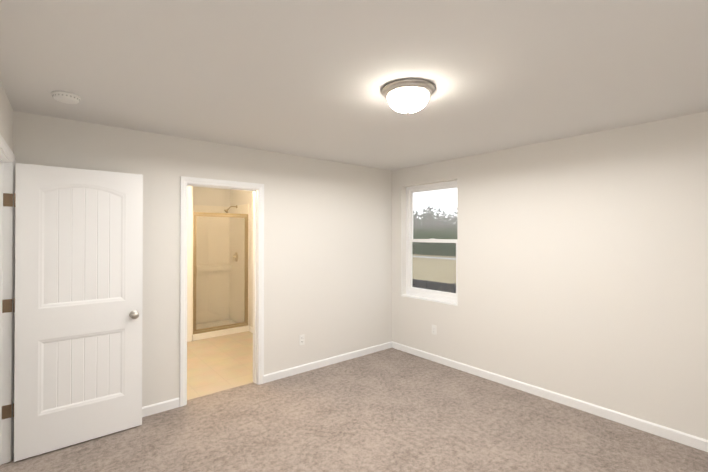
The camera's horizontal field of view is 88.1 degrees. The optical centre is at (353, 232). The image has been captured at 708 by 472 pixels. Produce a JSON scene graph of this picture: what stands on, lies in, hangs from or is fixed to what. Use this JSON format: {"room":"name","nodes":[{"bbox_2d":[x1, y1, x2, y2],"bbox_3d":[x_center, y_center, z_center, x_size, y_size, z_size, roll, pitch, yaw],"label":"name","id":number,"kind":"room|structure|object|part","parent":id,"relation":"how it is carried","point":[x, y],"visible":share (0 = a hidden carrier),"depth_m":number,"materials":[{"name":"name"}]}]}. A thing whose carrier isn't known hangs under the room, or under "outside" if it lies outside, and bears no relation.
{"room":"empty bedroom","nodes":[
{"label":"empty bedroom","id":0,"kind":"room"},
{"bbox_2d":[0,81,12,151],"bbox_3d":[-1.121,0.339,0.829,0.120,2.440,4.420,0,0,-38],"label":"wall","id":1,"kind":"structure","parent":0,"point":[6,121],"depth_m":2.33,"materials":[{"name":"white paint"}]},
{"bbox_2d":[2,404,11,418],"bbox_3d":[-2.366,1.223,2.489,0.052,0.089,0.002,0,0,-37],"label":"entry jamb hinge leaf","id":2,"kind":"structure","parent":1,"relation":"attached to","point":[6,411],"depth_m":2.49,"materials":[{"name":"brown metal"}]},
{"bbox_2d":[2,299,11,312],"bbox_3d":[-2.366,0.503,2.494,0.052,0.089,0.002,0,0,-37],"label":"entry jamb hinge leaf","id":3,"kind":"structure","parent":1,"relation":"attached to","point":[6,305],"depth_m":2.49,"materials":[{"name":"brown metal"}]},
{"bbox_2d":[0,134,14,464],"bbox_3d":[-2.158,0.514,2.169,0.138,2.108,0.895,0,0,-38],"label":"door frame","id":4,"kind":"structure","parent":1,"relation":"attached to","point":[5,187],"depth_m":2.49,"materials":[{"name":"white wood"}]},
{"bbox_2d":[3,193,12,206],"bbox_3d":[-2.366,-0.220,2.499,0.052,0.089,0.002,0,0,-37],"label":"entry jamb hinge leaf","id":5,"kind":"structure","parent":1,"relation":"attached to","point":[8,199],"depth_m":2.50,"materials":[{"name":"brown metal"}]},
{"bbox_2d":[14,163,142,461],"bbox_3d":[-2.023,0.545,2.743,0.762,2.030,0.169,0,0,-40],"label":"door","id":6,"kind":"structure","parent":1,"relation":"in","point":[78,297],"depth_m":2.70,"materials":[{"name":"white wood"}]},
{"bbox_2d":[187,186,192,341],"bbox_3d":[-2.954,0.370,5.390,0.850,2.440,0.850,0,0,-40],"label":"wall","id":7,"kind":"structure","parent":0,"point":[189,251],"depth_m":5.31,"materials":[{"name":"white paint"}]},
{"bbox_2d":[13,111,391,406],"bbox_3d":[-1.495,0.357,3.463,5.440,2.440,0.120,0,0,-40],"label":"wall","id":8,"kind":"structure","parent":0,"point":[327,258],"depth_m":3.94,"materials":[{"name":"white paint"}]},
{"bbox_2d":[142,398,178,416],"bbox_3d":[-2.004,1.532,2.948,1.109,0.082,0.013,0,0,-40],"label":"baseboard","id":9,"kind":"structure","parent":8,"relation":"attached to","point":[152,409],"depth_m":3.20,"materials":[{"name":"white wood"}]},
{"bbox_2d":[179,176,263,406],"bbox_3d":[-1.297,0.537,3.614,0.815,2.082,0.138,0,0,-40],"label":"door frame","id":10,"kind":"structure","parent":8,"relation":"attached to","point":[184,180],"depth_m":3.78,"materials":[{"name":"white wood"}]},
{"bbox_2d":[299,334,304,345],"bbox_3d":[-0.587,1.216,4.126,0.070,0.115,0.007,0,0,-40],"label":"electrical outlet","id":11,"kind":"object","parent":8,"relation":"attached to","point":[301,339],"visible":1,"depth_m":4.12,"materials":[{"name":"white plastic"}]},
{"bbox_2d":[264,341,391,382],"bbox_3d":[-0.208,1.542,4.434,1.909,0.082,0.013,0,0,-40],"label":"baseboard","id":12,"kind":"structure","parent":8,"relation":"attached to","point":[273,376],"depth_m":4.30,"materials":[{"name":"white wood"}]},
{"bbox_2d":[193,186,229,323],"bbox_3d":[-2.924,0.374,6.044,1.730,2.440,0.120,0,0,-40],"label":"wall","id":13,"kind":"structure","parent":0,"point":[204,196],"depth_m":6.35,"materials":[{"name":"white paint"}]},
{"bbox_2d":[230,189,252,326],"bbox_3d":[-1.325,0.371,5.564,0.120,2.440,2.900,0,0,-40],"label":"wall","id":14,"kind":"structure","parent":0,"point":[240,197],"depth_m":5.90,"materials":[{"name":"white paint"}]},
{"bbox_2d":[0,348,707,471],"bbox_3d":[-0.075,1.595,1.739,5.440,0.060,4.505,0,0,-40],"label":"floor carpet","id":15,"kind":"object","parent":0,"point":[391,410],"visible":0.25,"depth_m":2.84,"materials":[{"name":"beige carpet"}]},
{"bbox_2d":[0,0,707,169],"bbox_3d":[-0.086,-0.914,1.769,5.440,0.080,4.540,0,0,-40],"label":"ceiling","id":16,"kind":"structure","parent":0,"point":[309,78],"depth_m":1.95,"materials":[{"name":"white paint"}]},
{"bbox_2d":[51,91,80,103],"bbox_3d":[-1.831,-0.851,2.329,0.148,0.040,0.148,0,0,-40],"label":"smoke detector","id":17,"kind":"object","parent":16,"relation":"attached to","point":[65,97],"visible":1,"depth_m":2.29,"materials":[{"name":"white plastic"}]},
{"bbox_2d":[381,78,434,113],"bbox_3d":[0.331,-0.798,2.237,0.326,0.147,0.326,0,0,-40],"label":"ceiling light","id":18,"kind":"object","parent":16,"relation":"attached to","point":[411,95],"visible":1,"depth_m":2.14,"materials":[{"name":"white glass"}]},
{"bbox_3d":[0.331,-0.785,2.237,0.254,0.092,0.254,0,0,-40],"label":"lamp shade","id":19,"kind":"part","parent":18,"relation":"part of","materials":[{"name":"white glass"}]},
{"bbox_2d":[392,111,707,439],"bbox_3d":[1.990,0.356,3.401,0.150,2.440,4.420,0,0,-40],"label":"wall","id":20,"kind":"structure","parent":0,"point":[582,267],"depth_m":3.22,"materials":[{"name":"white paint"}]},
{"bbox_2d":[401,294,457,305],"bbox_3d":[0.952,0.849,4.603,0.096,0.018,0.880,0,0,-40],"label":"window sill","id":21,"kind":"structure","parent":20,"relation":"attached to","point":[432,299],"depth_m":4.55,"materials":[{"name":"white wood"}]},
{"bbox_2d":[406,180,457,302],"bbox_3d":[1.013,0.112,4.658,0.074,1.455,0.880,0,0,-40],"label":"window","id":22,"kind":"structure","parent":20,"relation":"in","point":[428,292],"depth_m":4.75,"materials":[{"name":"white plastic"}]},
{"bbox_2d":[412,242,455,292],"bbox_3d":[1.040,0.447,4.678,0.001,0.670,0.788,0,0,-40],"label":"screen","id":23,"kind":"object","parent":22,"relation":"attached to","point":[435,267],"depth_m":4.70,"materials":[{"name":"grey"}]},
{"bbox_2d":[432,325,435,334],"bbox_3d":[0.982,1.199,4.490,0.007,0.115,0.070,0,0,-40],"label":"electrical outlet","id":24,"kind":"object","parent":20,"relation":"attached to","point":[434,329],"visible":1,"depth_m":4.48,"materials":[{"name":"white plastic"}]},
{"bbox_2d":[392,341,707,451],"bbox_3d":[1.889,1.535,3.387,0.013,0.082,4.300,0,0,-40],"label":"baseboard","id":25,"kind":"structure","parent":20,"relation":"attached to","point":[666,432],"depth_m":3.28,"materials":[{"name":"white wood"}]},
{"label":"outside","id":26,"kind":"structure","parent":0,"visible":0},
{"bbox_2d":[412,254,455,292],"bbox_3d":[62.194,5.567,128.374,380.000,0.200,520.000,0,0,-40],"label":"ground","id":27,"kind":"structure","parent":26,"point":[444,262],"depth_m":49.63,"materials":[{"name":"beige soil"}]},
{"bbox_2d":[412,279,455,292],"bbox_3d":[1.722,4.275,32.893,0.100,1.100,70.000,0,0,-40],"label":"road","id":28,"kind":"structure","parent":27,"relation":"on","point":[429,287],"depth_m":27.66,"materials":[{"name":"grey asphalt"}]},
{"bbox_2d":[413,256,455,259],"bbox_3d":[-24.574,5.405,121.462,3.500,0.030,380.000,0,0,-40],"label":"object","id":29,"kind":"structure","parent":27,"relation":"on","point":[435,258],"depth_m":72.95,"materials":[{"name":"grey"}]},
{"bbox_2d":[412,193,456,255],"bbox_3d":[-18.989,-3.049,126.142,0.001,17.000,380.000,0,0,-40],"label":"trees","id":30,"kind":"object","parent":27,"relation":"on","point":[447,225],"depth_m":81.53,"materials":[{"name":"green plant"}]},
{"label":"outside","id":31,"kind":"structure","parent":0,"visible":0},
{"bbox_2d":[187,331,252,399],"bbox_3d":[-2.021,1.617,4.944,1.930,0.060,2.915,0,0,-40],"label":"floor","id":32,"kind":"structure","parent":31,"point":[218,363],"depth_m":4.41,"materials":[{"name":"beige tile"}]},
{"bbox_2d":[192,204,248,340],"bbox_3d":[-2.285,0.565,5.937,0.870,2.058,0.850,0,0,-40],"label":"shower","id":33,"kind":"object","parent":32,"relation":"on","point":[220,265],"visible":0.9,"depth_m":6.18,"materials":[{"name":"white"}]}
]}

